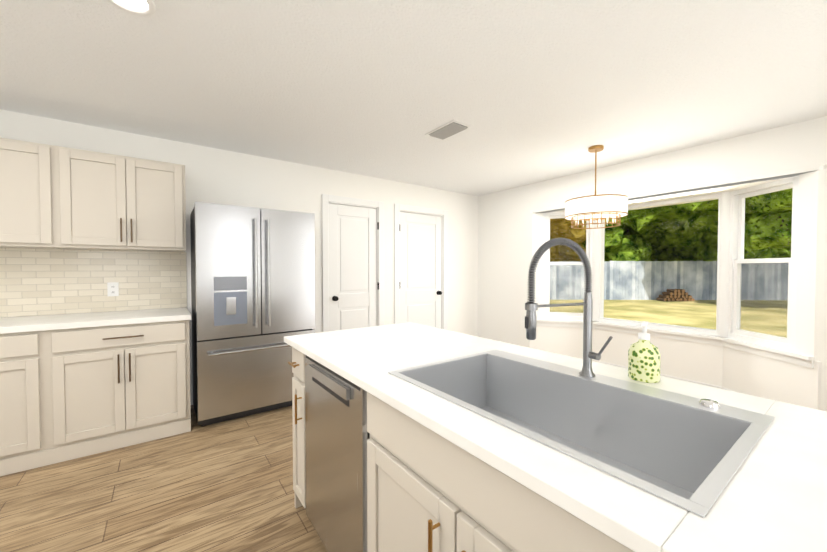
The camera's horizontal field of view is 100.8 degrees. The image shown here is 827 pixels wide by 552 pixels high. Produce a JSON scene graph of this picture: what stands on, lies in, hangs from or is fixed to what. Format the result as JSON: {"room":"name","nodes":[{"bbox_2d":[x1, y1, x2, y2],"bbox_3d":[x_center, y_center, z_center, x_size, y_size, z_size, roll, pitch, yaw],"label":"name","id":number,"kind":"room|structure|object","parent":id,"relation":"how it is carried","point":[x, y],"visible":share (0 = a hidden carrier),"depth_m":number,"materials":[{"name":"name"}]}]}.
{"room":"kitchen","nodes":[
{"label":"kitchen","id":0,"kind":"room"},
{"bbox_2d":[0,405,327,551],"bbox_3d":[-0.403,1.262,1.719,7.869,0.060,4.573,-1,1,-36],"label":"floor","id":1,"kind":"structure","parent":0,"point":[225,486],"depth_m":1.89,"materials":[{"name":"brown wood"}]},
{"bbox_2d":[0,327,47,475],"bbox_3d":[-2.905,0.785,2.166,0.920,0.874,0.628,-1,1,-36],"label":"base cabinet","id":2,"kind":"object","parent":1,"relation":"on","point":[23,354],"depth_m":2.13,"materials":[{"name":"beige wood"}]},
{"bbox_2d":[48,319,190,464],"bbox_3d":[-2.223,0.774,2.668,0.775,0.874,0.628,-1,1,-36],"label":"base cabinet","id":3,"kind":"object","parent":1,"relation":"on","point":[76,385],"depth_m":2.39,"materials":[{"name":"beige wood"}]},
{"bbox_2d":[0,307,190,330],"bbox_3d":[-2.957,0.329,2.114,2.624,0.040,0.636,-1,1,-36],"label":"countertop","id":4,"kind":"structure","parent":3,"relation":"on","point":[21,323],"depth_m":2.43,"materials":[{"name":"white stone"}]},
{"bbox_2d":[190,202,314,425],"bbox_3d":[-1.462,0.312,3.142,0.935,1.780,0.694,-1,1,-36],"label":"refrigerator","id":5,"kind":"object","parent":1,"relation":"on","point":[252,287],"visible":0.88,"depth_m":2.85,"materials":[{"name":"silver metal"}]},
{"bbox_2d":[305,355,369,551],"bbox_3d":[-0.106,0.796,1.544,0.608,0.878,0.567,-1,1,-36],"label":"dishwasher","id":6,"kind":"object","parent":1,"relation":"on","point":[337,435],"visible":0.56,"depth_m":1.32,"materials":[{"name":"silver metal"}]},
{"bbox_2d":[284,322,795,551],"bbox_3d":[0.162,0.782,1.335,0.822,0.912,1.736,-1,1,-36],"label":"base cabinet","id":7,"kind":"object","parent":1,"relation":"on","point":[444,475],"depth_m":0.81,"materials":[{"name":"beige stone"}]},
{"bbox_2d":[388,349,773,516],"bbox_3d":[0.384,0.433,0.987,0.550,0.234,0.840,-1,1,-36],"label":"sink","id":8,"kind":"object","parent":7,"relation":"in","point":[688,453],"visible":0.62,"depth_m":0.99,"materials":[{"name":"silver metal"}]},
{"bbox_2d":[525,238,612,376],"bbox_3d":[0.476,0.103,1.051,0.273,0.447,0.106,0,1,-21],"label":"faucet","id":9,"kind":"object","parent":8,"relation":"on","point":[532,307],"visible":1,"depth_m":1.08,"materials":[{"name":"silver metal"}]},
{"bbox_2d":[628,321,660,382],"bbox_3d":[0.736,0.237,1.093,0.088,0.184,0.086,-1,1,-36],"label":"soap bottle","id":10,"kind":"object","parent":7,"relation":"on","point":[644,357],"visible":1,"depth_m":1.07,"materials":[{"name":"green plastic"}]},
{"bbox_2d":[700,405,826,551],"bbox_3d":[-0.230,0.819,-0.440,3.558,0.912,0.660,-1,1,-36],"label":"countertop","id":11,"kind":"structure","parent":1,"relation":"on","point":[782,505],"depth_m":0.53,"materials":[{"name":"beige stone"}]},
{"bbox_2d":[0,109,477,404],"bbox_3d":[-1.900,-0.010,3.348,7.419,2.416,0.132,-1,1,-36],"label":"wall","id":12,"kind":"structure","parent":0,"point":[218,176],"depth_m":3.66,"materials":[{"name":"white paint"}]},
{"bbox_2d":[0,138,59,248],"bbox_3d":[-2.761,-0.559,2.418,0.386,0.712,0.348,-1,1,-36],"label":"upper cabinet","id":13,"kind":"object","parent":12,"relation":"attached to","point":[55,197],"depth_m":2.32,"materials":[{"name":"beige wood"}]},
{"bbox_2d":[0,248,186,316],"bbox_3d":[-3.137,0.050,2.366,2.620,0.503,0.008,-1,1,-36],"label":"tile backsplash","id":14,"kind":"structure","parent":12,"relation":"attached to","point":[33,282],"depth_m":2.74,"materials":[{"name":"beige tile"}]},
{"bbox_2d":[107,282,118,295],"bbox_3d":[-2.488,0.111,2.835,0.070,0.115,0.006,-1,1,-36],"label":"electrical outlet plate","id":15,"kind":"object","parent":14,"relation":"attached to","point":[112,288],"visible":1,"depth_m":2.83,"materials":[{"name":"white plastic"}]},
{"bbox_2d":[56,146,185,251],"bbox_3d":[-2.299,-0.566,2.758,0.761,0.712,0.348,-1,1,-36],"label":"upper cabinet","id":16,"kind":"object","parent":12,"relation":"attached to","point":[108,201],"depth_m":2.59,"materials":[{"name":"beige wood"}]},
{"bbox_2d":[322,194,383,331],"bbox_3d":[-0.732,0.121,4.177,0.816,2.117,0.145,-1,1,-36],"label":"pantry door","id":17,"kind":"structure","parent":12,"relation":"in","point":[352,263],"depth_m":4.15,"materials":[{"name":"white wood"}]},
{"bbox_2d":[394,204,447,329],"bbox_3d":[0.102,0.108,4.790,0.926,2.117,0.145,-1,1,-36],"label":"closet door","id":18,"kind":"structure","parent":12,"relation":"in","point":[421,265],"depth_m":4.77,"materials":[{"name":"white wood"}]},
{"bbox_2d":[0,0,826,195],"bbox_3d":[-0.584,-1.230,1.533,7.419,0.100,4.573,-1,1,-36],"label":"ceiling","id":19,"kind":"structure","parent":0,"point":[532,91],"depth_m":2.06,"materials":[{"name":"white paint"}]},
{"bbox_2d":[108,0,155,15],"bbox_3d":[-1.206,-1.173,1.446,0.190,0.012,0.190,-1,1,-36],"label":"recessed light","id":20,"kind":"object","parent":19,"relation":"in","point":[143,7],"visible":0.98,"depth_m":1.49,"materials":[{"name":"white"}]},
{"bbox_2d":[425,120,471,139],"bbox_3d":[0.284,-1.198,2.835,0.200,0.019,0.360,-1,1,-36],"label":"ceiling vent","id":21,"kind":"object","parent":19,"relation":"in","point":[448,129],"visible":1,"depth_m":2.80,"materials":[{"name":"white metal"}]},
{"bbox_2d":[565,145,627,228],"bbox_3d":[1.726,-0.844,3.246,0.526,0.745,0.526,-1,1,-36],"label":"pendant light","id":22,"kind":"object","parent":19,"relation":"hanging from","point":[601,207],"visible":1,"depth_m":3.08,"materials":[{"name":"white fabric"}]},
{"bbox_2d":[478,116,826,410],"bbox_3d":[2.574,-0.020,3.808,0.608,2.416,4.453,-1,1,-36],"label":"wall","id":23,"kind":"structure","parent":0,"point":[505,229],"depth_m":3.52,"materials":[{"name":"white paint"}]},
{"bbox_2d":[532,170,818,367],"bbox_3d":[2.565,-0.072,3.789,0.602,1.520,2.636,-1,1,-36],"label":"window","id":24,"kind":"structure","parent":23,"relation":"in","point":[796,346],"depth_m":3.32,"materials":[{"name":"white"}]},
{"label":"outside","id":25,"kind":"structure","parent":0,"visible":0},
{"bbox_2d":[550,300,787,337],"bbox_3d":[27.474,0.899,29.428,70.421,0.100,105.000,-1,1,-36],"label":"ground","id":26,"kind":"structure","parent":25,"point":[645,310],"depth_m":11.50,"materials":[{"name":"green plant"}]},
{"bbox_2d":[552,220,578,237],"bbox_3d":[7.424,-4.416,22.291,12.926,10.829,12.335,-1,1,-36],"label":"tree","id":27,"kind":"object","parent":26,"relation":"on","point":[565,230],"depth_m":17.98,"materials":[{"name":"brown plant"}]},
{"bbox_2d":[550,218,585,261],"bbox_3d":[6.218,-2.321,19.922,8.473,6.738,8.871,-1,1,-36],"label":"tree","id":28,"kind":"object","parent":26,"relation":"on","point":[557,254],"depth_m":17.36,"materials":[{"name":"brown plant"}]},
{"bbox_2d":[550,207,705,261],"bbox_3d":[11.598,-2.373,20.195,8.471,6.831,8.979,-1,1,-36],"label":"tree","id":29,"kind":"object","parent":26,"relation":"on","point":[617,252],"depth_m":17.05,"materials":[{"name":"green plant"}]},
{"bbox_2d":[550,261,788,299],"bbox_3d":[-1.202,0.194,16.587,48.832,1.850,0.111,0,1,2],"label":"fence","id":30,"kind":"object","parent":26,"relation":"on","point":[704,288],"depth_m":16.13,"materials":[{"name":"grey wood"}]},
{"bbox_2d":[623,207,717,260],"bbox_3d":[14.682,-4.551,20.583,13.144,11.169,13.481,-1,1,-36],"label":"tree","id":31,"kind":"object","parent":26,"relation":"on","point":[647,233],"depth_m":16.63,"materials":[{"name":"green plant"}]},
{"bbox_2d":[656,289,694,300],"bbox_3d":[11.959,0.866,15.641,1.360,0.544,0.501,0,1,2],"label":"logs","id":32,"kind":"object","parent":26,"relation":"on","point":[676,294],"depth_m":15.41,"materials":[{"name":"brown wood"}]},
{"bbox_2d":[649,225,779,261],"bbox_3d":[16.511,-2.456,20.525,8.542,6.982,7.813,-1,1,-36],"label":"tree","id":33,"kind":"object","parent":26,"relation":"on","point":[703,254],"depth_m":17.72,"materials":[{"name":"green plant"}]},
{"bbox_2d":[660,188,792,251],"bbox_3d":[13.296,-2.658,12.070,6.726,7.846,8.284,-1,1,-36],"label":"tree","id":34,"kind":"object","parent":26,"relation":"on","point":[757,226],"depth_m":11.51,"materials":[{"name":"green plant"}]},
{"bbox_2d":[773,246,790,257],"bbox_3d":[21.374,-2.419,19.693,8.939,6.945,8.534,-1,1,-36],"label":"tree","id":35,"kind":"object","parent":26,"relation":"on","point":[782,253],"depth_m":18.42,"materials":[{"name":"green plant"}]},
{"bbox_2d":[780,249,790,257],"bbox_3d":[22.219,-5.210,22.283,13.843,12.416,14.153,-1,1,-36],"label":"tree","id":36,"kind":"object","parent":26,"relation":"on","point":[784,254],"depth_m":18.40,"materials":[{"name":"green plant"}]}
]}

